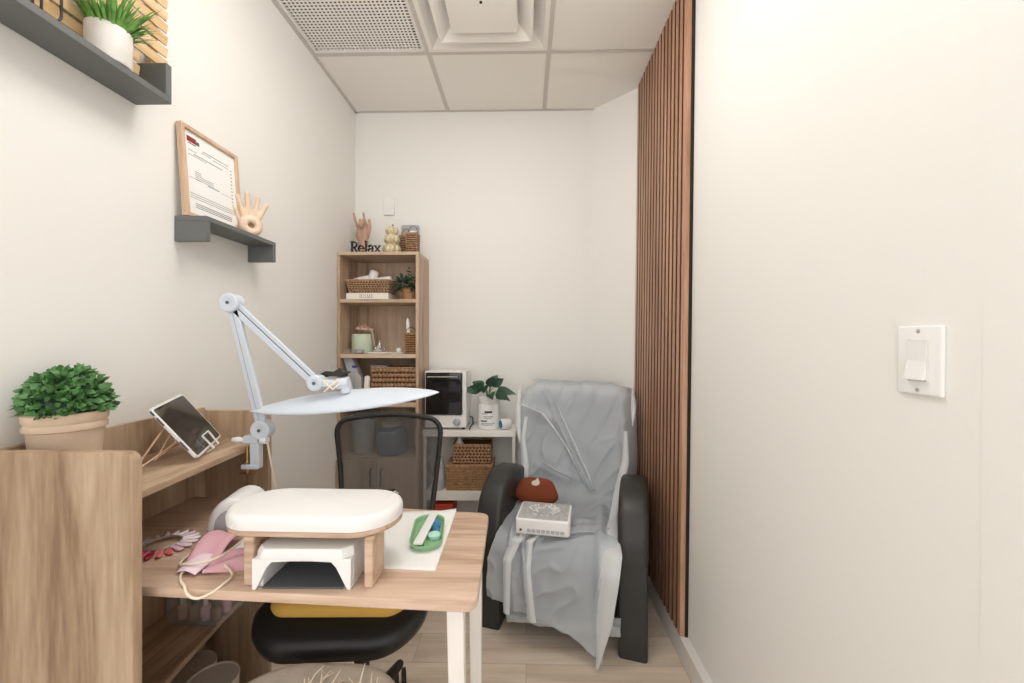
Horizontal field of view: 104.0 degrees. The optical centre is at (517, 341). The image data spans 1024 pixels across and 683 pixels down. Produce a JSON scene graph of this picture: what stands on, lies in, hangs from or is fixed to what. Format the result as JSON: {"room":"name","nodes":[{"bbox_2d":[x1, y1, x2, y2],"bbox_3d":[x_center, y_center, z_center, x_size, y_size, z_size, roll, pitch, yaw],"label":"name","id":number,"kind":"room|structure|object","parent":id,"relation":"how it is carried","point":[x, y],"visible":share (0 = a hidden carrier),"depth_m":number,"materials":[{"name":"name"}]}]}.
{"room":"salon","nodes":[
{"label":"salon","id":0,"kind":"room"},
{"bbox_2d":[0,0,354,489],"bbox_3d":[-1.115,-0.102,1.034,0.100,2.705,3.222,0,0,1],"label":"wall","id":1,"kind":"structure","parent":0,"point":[93,270],"depth_m":1.24,"materials":[{"name":"white paint"}]},
{"bbox_2d":[0,0,171,104],"bbox_3d":[-1.018,-0.710,0.776,0.102,0.106,0.671,0,0,1],"label":"wall shelf","id":2,"kind":"object","parent":1,"relation":"attached to","point":[153,84],"visible":0.86,"depth_m":0.93,"materials":[{"name":"grey"}]},
{"bbox_2d":[31,0,62,21],"bbox_3d":[-1.002,-0.758,0.808,0.049,0.164,0.104,0,0,1],"label":"wire stand","id":3,"kind":"object","parent":2,"relation":"on","point":[60,18],"visible":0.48,"depth_m":0.86,"materials":[{"name":"grey metal"}]},
{"bbox_2d":[29,0,167,74],"bbox_3d":[-1.048,-0.933,0.900,0.024,0.514,0.557,0,0,1],"label":"board","id":4,"kind":"object","parent":2,"relation":"on","point":[51,7],"visible":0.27,"depth_m":1.10,"materials":[{"name":"brown wood"}]},
{"bbox_2d":[75,0,159,71],"bbox_3d":[-0.981,-0.768,0.974,0.178,0.184,0.192,0,0,-38],"label":"potted grass","id":5,"kind":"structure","parent":2,"relation":"on","point":[113,30],"depth_m":0.95,"materials":[{"name":"white ceramic"}]},
{"bbox_2d":[83,17,132,71],"bbox_3d":[-1.001,-0.719,0.978,0.086,0.086,0.086,0,0,1],"label":"pot","id":6,"kind":"object","parent":5,"relation":"attached to","point":[111,35],"depth_m":0.95,"materials":[{"name":"white ceramic"}]},
{"bbox_2d":[174,216,275,262],"bbox_3d":[-1.006,-0.349,1.403,0.102,0.078,0.341,0,0,1],"label":"wall shelf","id":7,"kind":"object","parent":1,"relation":"attached to","point":[186,228],"visible":1,"depth_m":1.33,"materials":[{"name":"grey metal"}]},
{"bbox_2d":[176,120,240,228],"bbox_3d":[-1.033,-0.535,1.352,0.038,0.292,0.243,0,0,1],"label":"framed certificate","id":8,"kind":"object","parent":7,"relation":"on","point":[208,172],"visible":0.94,"depth_m":1.33,"materials":[{"name":"white paper"}]},
{"bbox_2d":[188,148,234,221],"bbox_3d":[-1.032,-0.527,1.353,0.016,0.199,0.192,0,0,1],"label":"print","id":9,"kind":"object","parent":8,"relation":"attached to","point":[211,179],"depth_m":1.34,"materials":[{"name":"white paper"}]},
{"bbox_2d":[233,192,268,235],"bbox_3d":[-0.993,-0.468,1.489,0.079,0.173,0.095,0,0,1],"label":"ornament","id":10,"kind":"object","parent":7,"relation":"on","point":[250,219],"visible":0.9,"depth_m":1.48,"materials":[{"name":"brown wood"}]},
{"bbox_2d":[271,0,594,112],"bbox_3d":[-0.308,-1.468,0.967,1.515,0.033,3.122,0,0,1],"label":"trim","id":11,"kind":"structure","parent":1,"relation":"attached to","point":[275,2],"depth_m":2.50,"materials":[{"name":"grey"}]},
{"bbox_2d":[355,110,591,512],"bbox_3d":[-0.283,-0.102,2.578,1.500,2.705,0.100,0,0,1],"label":"wall","id":12,"kind":"structure","parent":0,"point":[500,202],"depth_m":2.53,"materials":[{"name":"white paint"}]},
{"bbox_2d":[384,198,394,215],"bbox_3d":[-0.816,-0.854,2.533,0.068,0.112,0.012,0,0,1],"label":"wall plate","id":13,"kind":"object","parent":12,"relation":"attached to","point":[389,203],"visible":1,"depth_m":2.53,"materials":[{"name":"white paint"}]},
{"bbox_2d":[271,594,690,682],"bbox_3d":[0.427,1.300,0.953,3.185,0.100,3.322,0,0,1],"label":"floor","id":14,"kind":"structure","parent":0,"point":[516,652],"depth_m":1.58,"materials":[{"name":"brown wood"}]},
{"bbox_2d":[170,650,217,682],"bbox_3d":[-0.977,1.107,1.185,0.139,0.285,0.139,0,0,1],"label":"waste bin","id":15,"kind":"object","parent":14,"relation":"on","point":[201,659],"visible":0.33,"depth_m":1.20,"materials":[{"name":"beige"}]},
{"bbox_2d":[187,661,239,682],"bbox_3d":[-0.838,1.087,1.097,0.126,0.325,0.126,0,0,1],"label":"waste bin","id":16,"kind":"object","parent":14,"relation":"on","point":[224,671],"visible":1,"depth_m":1.12,"materials":[{"name":"beige plastic"}]},
{"bbox_2d":[0,407,487,682],"bbox_3d":[-0.568,0.731,1.051,0.988,1.038,0.588,0,0,1],"label":"desk","id":17,"kind":"object","parent":14,"relation":"on","point":[80,601],"visible":0.83,"depth_m":0.78,"materials":[{"name":"brown wood"}]},
{"bbox_2d":[8,363,122,449],"bbox_3d":[-0.988,0.183,0.884,0.157,0.272,0.172,0,0,1],"label":"potted shrub","id":18,"kind":"object","parent":17,"relation":"on","point":[60,407],"visible":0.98,"depth_m":0.84,"materials":[{"name":"green plant"}]},
{"bbox_2d":[19,409,109,449],"bbox_3d":[-0.993,0.236,0.880,0.131,0.166,0.133,0,0,1],"label":"pot","id":19,"kind":"object","parent":18,"relation":"attached to","point":[51,429],"depth_m":0.84,"materials":[{"name":"ceramic"}]},
{"bbox_2d":[142,529,200,559],"bbox_3d":[-0.866,0.492,0.976,0.145,0.007,0.145,0,0,1],"label":"ring","id":20,"kind":"object","parent":17,"relation":"on","point":[186,537],"visible":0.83,"depth_m":0.98,"materials":[{"name":"multicoloured plastic"}]},
{"bbox_2d":[142,427,218,466],"bbox_3d":[-0.915,0.266,1.076,0.107,0.106,0.230,0,0,1],"label":"tablet stand","id":21,"kind":"object","parent":17,"relation":"on","point":[161,453],"visible":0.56,"depth_m":1.07,"materials":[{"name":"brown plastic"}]},
{"bbox_2d":[149,394,219,457],"bbox_3d":[-0.924,0.233,1.120,0.101,0.154,0.208,0,0,-22],"label":"tablet","id":22,"kind":"object","parent":21,"relation":"on","point":[177,415],"visible":1,"depth_m":1.10,"materials":[{"name":"white plastic"}]},
{"bbox_2d":[142,598,241,682],"bbox_3d":[-0.933,0.818,1.059,0.233,0.016,0.550,0,0,1],"label":"shelf","id":23,"kind":"object","parent":17,"relation":"attached to","point":[169,643],"depth_m":1.08,"materials":[{"name":"brown wood"}]},
{"bbox_2d":[141,437,249,497],"bbox_3d":[-0.922,0.328,1.059,0.256,0.016,0.550,0,0,1],"label":"shelf","id":24,"kind":"object","parent":17,"relation":"attached to","point":[177,465],"depth_m":1.06,"materials":[{"name":"brown wood"}]},
{"bbox_2d":[176,530,243,599],"bbox_3d":[-0.676,0.489,0.910,0.225,0.052,0.230,0,0,1],"label":"face mask","id":25,"kind":"object","parent":17,"relation":"on","point":[207,554],"visible":0.8,"depth_m":0.89,"materials":[{"name":"pink fabric"}]},
{"bbox_2d":[224,541,243,551],"bbox_3d":[-0.640,0.499,0.997,0.101,0.001,0.171,0,0,8],"label":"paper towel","id":26,"kind":"object","parent":17,"relation":"on","point":[241,545],"visible":0.02,"depth_m":0.97,"materials":[{"name":"white paper"}]},
{"bbox_2d":[207,485,264,532],"bbox_3d":[-0.750,0.452,1.079,0.110,0.096,0.122,0,0,-11],"label":"collector","id":27,"kind":"object","parent":17,"relation":"on","point":[216,521],"visible":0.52,"depth_m":1.02,"materials":[{"name":"white plastic"}]},
{"bbox_2d":[252,536,366,589],"bbox_3d":[-0.435,0.459,0.891,0.203,0.082,0.179,0,0,1],"label":"lamp","id":28,"kind":"object","parent":17,"relation":"on","point":[279,562],"visible":0.66,"depth_m":0.82,"materials":[{"name":"white plastic"}]},
{"bbox_2d":[262,561,344,588],"bbox_3d":[-0.435,0.498,0.887,0.167,0.003,0.163,0,0,1],"label":"tray","id":29,"kind":"object","parent":28,"relation":"on","point":[290,574],"depth_m":0.84,"materials":[{"name":"grey plastic"}]},
{"bbox_2d":[225,488,402,587],"bbox_3d":[-0.450,0.426,0.898,0.377,0.146,0.178,0,0,1],"label":"manicure arm rest","id":30,"kind":"object","parent":17,"relation":"on","point":[286,512],"visible":0.97,"depth_m":0.83,"materials":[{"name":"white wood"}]},
{"bbox_2d":[225,488,402,532],"bbox_3d":[-0.450,0.370,0.899,0.377,0.034,0.176,0,0,1],"label":"cushion","id":31,"kind":"object","parent":30,"relation":"on","point":[286,510],"depth_m":0.85,"materials":[{"name":"white leather"}]},
{"bbox_2d":[219,293,438,488],"bbox_3d":[-0.565,0.175,1.202,0.657,0.640,0.102,0,0,4],"label":"desk lamp","id":32,"kind":"object","parent":17,"relation":"on","point":[347,399],"visible":1,"depth_m":1.20,"materials":[{"name":"white metal"}]},
{"bbox_2d":[384,508,456,570],"bbox_3d":[-0.288,0.496,1.028,0.223,0.006,0.312,0,0,1],"label":"desk mat","id":33,"kind":"object","parent":17,"relation":"on","point":[399,554],"visible":0.5,"depth_m":0.97,"materials":[{"name":"white paper"}]},
{"bbox_2d":[409,514,444,551],"bbox_3d":[-0.232,0.490,1.029,0.080,0.016,0.180,0,0,-8],"label":"oval dish","id":34,"kind":"object","parent":33,"relation":"on","point":[428,545],"visible":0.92,"depth_m":1.01,"materials":[{"name":"green"}]},
{"bbox_2d":[413,513,437,544],"bbox_3d":[-0.235,0.479,1.028,0.022,0.005,0.165,0,0,1],"label":"file","id":35,"kind":"object","parent":34,"relation":"on","point":[419,540],"visible":1,"depth_m":1.01,"materials":[{"name":"white plastic"}]},
{"bbox_2d":[428,531,440,540],"bbox_3d":[-0.209,0.486,1.002,0.032,0.012,0.032,0,0,1],"label":"jar","id":36,"kind":"object","parent":34,"relation":"in","point":[433,535],"visible":1,"depth_m":0.99,"materials":[{"name":"teal"}]},
{"bbox_2d":[431,518,440,531],"bbox_3d":[-0.216,0.486,1.055,0.027,0.012,0.087,0,0,-15],"label":"sponge","id":37,"kind":"object","parent":34,"relation":"in","point":[436,525],"visible":0.84,"depth_m":1.05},
{"bbox_3d":[-0.924,0.767,1.214,0.164,0.085,0.158,0,0,1],"label":"tray","id":38,"kind":"object","parent":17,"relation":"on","visible":0},
{"bbox_2d":[177,598,188,619],"bbox_3d":[-0.977,0.767,1.167,0.027,0.077,0.026,0,0,1],"label":"bottle","id":39,"kind":"object","parent":38,"relation":"in","point":[182,608],"visible":0.73,"depth_m":1.16,"materials":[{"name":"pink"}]},
{"bbox_2d":[188,599,199,620],"bbox_3d":[-0.944,0.767,1.165,0.027,0.077,0.026,0,0,1],"label":"bottle","id":40,"kind":"object","parent":38,"relation":"in","point":[194,608],"visible":0.74,"depth_m":1.16,"materials":[{"name":"brown glass"}]},
{"bbox_2d":[200,599,210,621],"bbox_3d":[-0.908,0.767,1.162,0.027,0.077,0.026,0,0,1],"label":"bottle","id":41,"kind":"object","parent":38,"relation":"in","point":[205,608],"visible":0.72,"depth_m":1.15,"materials":[{"name":"pink"}]},
{"bbox_2d":[200,599,210,606],"bbox_3d":[-0.941,0.767,1.203,0.027,0.077,0.026,0,0,1],"label":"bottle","id":42,"kind":"object","parent":38,"relation":"in","point":[201,600],"visible":0.05,"depth_m":1.19,"materials":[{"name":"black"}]},
{"bbox_2d":[210,600,221,621],"bbox_3d":[-0.876,0.767,1.160,0.027,0.077,0.026,0,0,1],"label":"bottle","id":43,"kind":"object","parent":38,"relation":"in","point":[216,609],"visible":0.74,"depth_m":1.15,"materials":[{"name":"brown glass"}]},
{"bbox_2d":[221,600,231,612],"bbox_3d":[-0.873,0.767,1.198,0.027,0.077,0.026,0,0,1],"label":"bottle","id":44,"kind":"object","parent":38,"relation":"in","point":[226,604],"visible":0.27,"depth_m":1.19,"materials":[{"name":"pink"}]},
{"bbox_2d":[248,663,394,682],"bbox_3d":[-0.430,0.976,0.751,0.400,0.552,0.370,0,0,1],"label":"stool","id":45,"kind":"object","parent":14,"relation":"on","point":[303,672],"visible":1,"depth_m":0.88,"materials":[{"name":"fabric"}]},
{"bbox_2d":[251,412,442,682],"bbox_3d":[-0.455,0.766,1.280,0.548,0.965,0.675,0,0,1],"label":"office chair","id":46,"kind":"object","parent":14,"relation":"on","point":[400,452],"visible":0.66,"depth_m":1.57,"materials":[{"name":"black plastic"}]},
{"bbox_2d":[270,603,403,616],"bbox_3d":[-0.477,0.690,1.175,0.379,0.050,0.313,0,0,1],"label":"seat cushion","id":47,"kind":"object","parent":46,"relation":"on","point":[278,609],"visible":0.23,"depth_m":1.03,"materials":[{"name":"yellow fabric"}]},
{"bbox_2d":[336,252,428,488],"bbox_3d":[-0.800,0.368,2.385,0.470,1.763,0.294,0,0,1],"label":"bookcase","id":48,"kind":"object","parent":14,"relation":"on","point":[387,317],"depth_m":2.44,"materials":[{"name":"brown wood"}]},
{"bbox_2d":[343,358,363,388],"bbox_3d":[-0.954,0.221,2.346,0.123,0.258,0.068,0,0,1],"label":"machine","id":49,"kind":"object","parent":48,"relation":"on","point":[351,364],"visible":0.67,"depth_m":2.32,"materials":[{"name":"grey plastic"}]},
{"bbox_2d":[354,349,364,353],"bbox_3d":[-0.919,0.058,2.319,0.056,0.025,0.056,0,0,1],"label":"tealight","id":50,"kind":"object","parent":48,"relation":"on","point":[358,351],"visible":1,"depth_m":2.30,"materials":[{"name":"white wax"}]},
{"bbox_2d":[353,212,370,259],"bbox_3d":[-0.939,-0.636,2.412,0.110,0.291,0.068,0,0,38],"label":"mannequin hand","id":51,"kind":"object","parent":48,"relation":"on","point":[363,230],"visible":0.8,"depth_m":2.40},
{"bbox_2d":[350,411,373,415],"bbox_3d":[-0.922,0.546,2.394,0.156,0.235,0.156,0,0,1],"label":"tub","id":52,"kind":"object","parent":48,"relation":"in","point":[361,412],"depth_m":2.45,"materials":[{"name":"grey plastic"}]},
{"bbox_2d":[351,324,374,353],"bbox_3d":[-0.924,-0.018,2.390,0.132,0.175,0.125,0,0,-20],"label":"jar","id":53,"kind":"object","parent":48,"relation":"on","point":[358,341],"visible":0.98,"depth_m":2.34,"materials":[{"name":"green ceramic"}]},
{"bbox_2d":[351,240,380,251],"bbox_3d":[-0.889,-0.550,2.328,0.185,0.072,0.024,0,0,1],"label":"word sign","id":54,"kind":"object","parent":48,"relation":"on","point":[365,241],"visible":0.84,"depth_m":2.32,"materials":[{"name":"grey"}]},
{"bbox_2d":[364,376,369,387],"bbox_3d":[-0.868,0.270,2.294,0.039,0.149,0.031,0,0,1],"label":"roller","id":55,"kind":"object","parent":48,"relation":"on","point":[366,378],"visible":0.57,"depth_m":2.28,"materials":[{"name":"white"}]},
{"bbox_2d":[346,293,398,298],"bbox_3d":[-0.870,-0.262,2.415,0.247,0.037,0.206,0,0,1],"label":"book","id":56,"kind":"object","parent":48,"relation":"on","point":[348,295],"visible":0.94,"depth_m":2.31,"materials":[{"name":"white paper"}]},
{"bbox_2d":[346,279,397,295],"bbox_3d":[-0.875,-0.322,2.408,0.256,0.082,0.161,0,0,1],"label":"basket","id":57,"kind":"object","parent":56,"relation":"on","point":[354,285],"visible":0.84,"depth_m":2.33,"materials":[{"name":"brown wicker"}]},
{"bbox_2d":[354,275,367,278],"bbox_3d":[-0.937,-0.365,2.404,0.104,0.064,0.049,0,0,1],"label":"rolled towel","id":58,"kind":"object","parent":57,"relation":"in","point":[362,277],"visible":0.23,"depth_m":2.38,"materials":[{"name":"white fabric"}]},
{"bbox_2d":[368,270,378,278],"bbox_3d":[-0.877,-0.368,2.403,0.082,0.124,0.054,0,0,1],"label":"rolled towel","id":59,"kind":"object","parent":57,"relation":"in","point":[373,274],"visible":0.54,"depth_m":2.38,"materials":[{"name":"white fabric"}]},
{"bbox_2d":[375,276,392,280],"bbox_3d":[-0.817,-0.361,2.402,0.123,0.063,0.049,0,0,1],"label":"rolled towel","id":60,"kind":"object","parent":57,"relation":"in","point":[386,277],"visible":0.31,"depth_m":2.38,"materials":[{"name":"white fabric"}]},
{"bbox_2d":[367,340,388,353],"bbox_3d":[-0.815,0.031,2.362,0.120,0.078,0.090,0,0,1],"label":"bell","id":61,"kind":"object","parent":48,"relation":"on","point":[379,349],"visible":0.97,"depth_m":2.33,"materials":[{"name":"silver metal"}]},
{"bbox_2d":[367,352,388,353],"bbox_3d":[-0.815,0.066,2.362,0.120,0.008,0.090,0,0,1],"label":"tray","id":62,"kind":"object","parent":48,"relation":"on","point":[367,352],"depth_m":2.32,"materials":[{"name":"white plastic"}]},
{"bbox_2d":[382,224,400,251],"bbox_3d":[-0.749,-0.605,2.375,0.104,0.183,0.104,0,0,1],"label":"stack","id":63,"kind":"object","parent":48,"relation":"on","point":[391,239],"visible":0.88,"depth_m":2.34,"materials":[{"name":"beige ceramic"}]},
{"bbox_2d":[371,365,415,401],"bbox_3d":[-0.719,0.249,2.395,0.265,0.202,0.182,0,0,1],"label":"basket","id":64,"kind":"object","parent":48,"relation":"on","point":[395,375],"visible":0.47,"depth_m":2.31,"materials":[{"name":"brown wicker"}]},
{"bbox_2d":[370,364,392,366],"bbox_3d":[-0.814,0.145,2.387,0.100,0.012,0.120,0,0,1],"label":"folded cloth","id":65,"kind":"object","parent":64,"relation":"on","point":[376,365],"visible":0.92,"depth_m":2.33,"materials":[{"name":"grey fabric"}]},
{"bbox_2d":[389,348,403,353],"bbox_3d":[-0.710,0.054,2.340,0.085,0.033,0.070,0,0,1],"label":"dish","id":66,"kind":"object","parent":48,"relation":"on","point":[398,350],"visible":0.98,"depth_m":2.31,"materials":[{"name":"white ceramic"}]},
{"bbox_2d":[390,267,415,298],"bbox_3d":[-0.670,-0.343,2.364,0.161,0.198,0.166,0,0,1],"label":"potted plant","id":67,"kind":"object","parent":48,"relation":"on","point":[408,292],"visible":0.96,"depth_m":2.34,"materials":[{"name":"green plant"}]},
{"bbox_2d":[399,229,409,251],"bbox_3d":[-0.691,-0.606,2.469,0.073,0.184,0.072,0,0,1],"label":"bag","id":68,"kind":"object","parent":48,"relation":"on","point":[402,243],"visible":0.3,"depth_m":2.44,"materials":[{"name":"brown"}]},
{"bbox_2d":[404,327,415,353],"bbox_3d":[-0.624,-0.007,2.348,0.070,0.155,0.072,0,0,1],"label":"basket","id":69,"kind":"object","parent":48,"relation":"on","point":[410,337],"visible":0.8,"depth_m":2.31,"materials":[{"name":"brown wicker"}]},
{"bbox_2d":[406,318,409,331],"bbox_3d":[-0.643,-0.049,2.348,0.031,0.180,0.022,0,0,1],"label":"taper candle","id":70,"kind":"object","parent":69,"relation":"in","point":[407,320],"visible":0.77,"depth_m":2.34,"materials":[{"name":"white wax"}]},
{"bbox_2d":[401,225,418,234],"bbox_3d":[-0.675,-0.620,2.510,0.110,0.212,0.046,0,0,1],"label":"gift box","id":71,"kind":"object","parent":48,"relation":"on","point":[403,227],"visible":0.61,"depth_m":2.49,"materials":[{"name":"grey cardboard"}]},
{"bbox_2d":[406,226,419,251],"bbox_3d":[-0.619,-0.599,2.358,0.071,0.170,0.072,0,0,1],"label":"bag","id":72,"kind":"object","parent":48,"relation":"on","point":[412,238],"visible":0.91,"depth_m":2.33,"materials":[{"name":"brown"}]},
{"bbox_2d":[435,500,456,510],"bbox_3d":[-0.444,1.097,2.416,0.135,0.304,0.177,0,0,1],"label":"crate","id":73,"kind":"object","parent":14,"relation":"on","point":[439,504],"visible":0.2,"depth_m":2.33,"materials":[{"name":"red"}]},
{"bbox_2d":[436,423,516,500],"bbox_3d":[-0.280,0.882,2.414,0.543,0.735,0.215,0,0,1],"label":"side table","id":74,"kind":"object","parent":14,"relation":"on","point":[460,495],"visible":0.2,"depth_m":2.31,"materials":[{"name":"white"}]},
{"bbox_2d":[437,456,445,490],"bbox_3d":[-0.465,0.777,2.378,0.073,0.178,0.128,0,0,1],"label":"plastic bag","id":75,"kind":"object","parent":74,"relation":"on","point":[441,480],"visible":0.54,"depth_m":2.35,"materials":[{"name":"white plastic"}]},
{"bbox_2d":[425,369,473,429],"bbox_3d":[-0.405,0.345,2.406,0.274,0.339,0.205,0,0,1],"label":"oven","id":76,"kind":"object","parent":74,"relation":"on","point":[450,406],"visible":0.87,"depth_m":2.33,"materials":[{"name":"white plastic"}]},
{"bbox_2d":[436,479,480,500],"bbox_3d":[-0.280,0.893,2.414,0.503,0.050,0.215,0,0,1],"label":"shelf","id":77,"kind":"object","parent":74,"relation":"attached to","point":[460,495],"depth_m":2.31,"materials":[{"name":"white"}]},
{"bbox_2d":[445,457,494,489],"bbox_3d":[-0.282,0.794,2.416,0.279,0.146,0.186,0,0,1],"label":"lidded basket","id":78,"kind":"object","parent":74,"relation":"on","point":[458,476],"visible":0.8,"depth_m":2.33,"materials":[{"name":"wicker"}]},
{"bbox_2d":[452,438,492,463],"bbox_3d":[-0.272,0.659,2.413,0.233,0.117,0.147,0,0,1],"label":"basket","id":79,"kind":"object","parent":78,"relation":"on","point":[473,450],"visible":0.99,"depth_m":2.35,"materials":[{"name":"brown wicker"}]},
{"bbox_2d":[455,437,463,443],"bbox_3d":[-0.352,0.605,2.408,0.052,0.076,0.052,0,0,1],"label":"dropper bottle","id":80,"kind":"object","parent":79,"relation":"in","point":[459,440],"visible":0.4,"depth_m":2.40,"materials":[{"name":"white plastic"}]},
{"bbox_2d":[461,375,515,429],"bbox_3d":[-0.174,0.358,2.345,0.273,0.312,0.190,0,0,35],"label":"plant","id":81,"kind":"object","parent":74,"relation":"on","point":[488,406],"visible":0.98,"depth_m":2.33,"materials":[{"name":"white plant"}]},
{"bbox_2d":[478,403,498,429],"bbox_3d":[-0.174,0.439,2.384,0.126,0.150,0.126,0,0,1],"label":"jar","id":82,"kind":"object","parent":81,"relation":"attached to","point":[488,413],"depth_m":2.33,"materials":[{"name":"white"}]},
{"bbox_2d":[499,418,511,429],"bbox_3d":[-0.076,0.483,2.347,0.062,0.060,0.059,0,0,-28],"label":"roll","id":83,"kind":"object","parent":74,"relation":"on","point":[503,423],"visible":1,"depth_m":2.33,"materials":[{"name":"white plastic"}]},
{"bbox_2d":[477,462,648,663],"bbox_3d":[0.251,0.763,1.956,0.730,0.972,0.705,0,0,17],"label":"chair","id":84,"kind":"object","parent":14,"relation":"on","point":[497,499],"visible":0.23,"depth_m":1.60,"materials":[{"name":"grey leather"}]},
{"bbox_2d":[486,379,637,669],"bbox_3d":[0.246,0.723,1.985,0.664,1.022,0.903,0,0,17],"label":"blanket","id":85,"kind":"object","parent":84,"relation":"on","point":[581,437],"visible":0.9,"depth_m":1.80,"materials":[{"name":"white fabric"}]},
{"bbox_2d":[515,477,557,502],"bbox_3d":[0.088,0.724,1.925,0.216,0.145,0.083,0,0,18],"label":"cushion","id":86,"kind":"object","parent":85,"relation":"on","point":[530,489],"visible":0.89,"depth_m":1.90,"materials":[{"name":"brown fabric"}]},
{"bbox_2d":[515,501,571,536],"bbox_3d":[0.114,0.753,1.712,0.226,0.075,0.177,0,0,11],"label":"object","id":87,"kind":"object","parent":85,"relation":"on","point":[537,518],"visible":1,"depth_m":1.65,"materials":[{"name":"white plastic"}]},
{"bbox_2d":[529,504,559,516],"bbox_3d":[0.115,0.720,1.711,0.138,0.010,0.132,0,0,1],"label":"print","id":88,"kind":"object","parent":87,"relation":"on","point":[535,510],"depth_m":1.71,"materials":[{"name":"white plastic"}]},
{"bbox_2d":[318,0,675,110],"bbox_3d":[-0.148,-1.555,0.964,2.035,0.200,3.322,0,0,1],"label":"ceiling","id":89,"kind":"structure","parent":0,"point":[576,80],"depth_m":2.14,"materials":[{"name":"white"}]},
{"bbox_2d":[276,0,424,52],"bbox_3d":[-0.750,-1.465,1.719,0.561,0.020,0.585,0,0,1],"label":"ceiling vent","id":90,"kind":"object","parent":89,"relation":"in","point":[328,26],"visible":1,"depth_m":1.84,"materials":[{"name":"white metal"}]},
{"bbox_2d":[412,0,550,51],"bbox_3d":[-0.155,-1.481,1.707,0.590,0.128,0.590,0,0,1],"label":"ceiling vent","id":91,"kind":"object","parent":89,"relation":"in","point":[446,25],"visible":1,"depth_m":1.81,"materials":[{"name":"white metal"}]},
{"bbox_2d":[314,0,653,109],"bbox_3d":[-0.173,-1.469,0.965,1.785,0.032,3.122,0,0,1],"label":"trim","id":92,"kind":"structure","parent":89,"relation":"attached to","point":[549,51],"depth_m":2.01,"materials":[{"name":"grey metal"}]},
{"bbox_2d":[592,88,637,390],"bbox_3d":[0.641,-0.102,2.418,0.131,2.705,0.405,0,0,-43],"label":"wall","id":93,"kind":"structure","parent":0,"point":[614,122],"depth_m":2.40,"materials":[{"name":"white paint"}]},
{"bbox_2d":[688,0,985,682],"bbox_3d":[0.734,-0.102,0.836,0.166,2.705,2.900,0,0,1],"label":"wall","id":94,"kind":"structure","parent":0,"point":[835,513],"depth_m":0.84,"materials":[{"name":"white paint"}]},
{"bbox_2d":[634,0,695,637],"bbox_3d":[0.673,-0.146,1.926,0.061,2.610,0.721,0,0,1],"label":"cladding","id":95,"kind":"object","parent":94,"relation":"attached to","point":[666,88],"visible":0.84,"depth_m":1.75,"materials":[{"name":"brown wood"}]},
{"bbox_2d":[648,576,712,682],"bbox_3d":[0.649,1.205,0.833,0.056,0.090,2.889,0,0,1],"label":"baseboard","id":96,"kind":"structure","parent":94,"relation":"attached to","point":[692,664],"depth_m":1.55,"materials":[{"name":"white paint"}]},
{"bbox_2d":[897,325,945,397],"bbox_3d":[0.654,0.031,0.655,0.018,0.114,0.076,0,0,1],"label":"light switch","id":97,"kind":"object","parent":94,"relation":"attached to","point":[921,349],"visible":1,"depth_m":0.65,"materials":[{"name":"white plastic"}]},
{"bbox_2d":[980,0,1023,682],"bbox_3d":[0.668,-0.146,0.379,0.053,2.613,0.385,0,0,1],"label":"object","id":98,"kind":"structure","parent":94,"relation":"attached to","point":[1002,481],"depth_m":0.54,"materials":[{"name":"white paint"}]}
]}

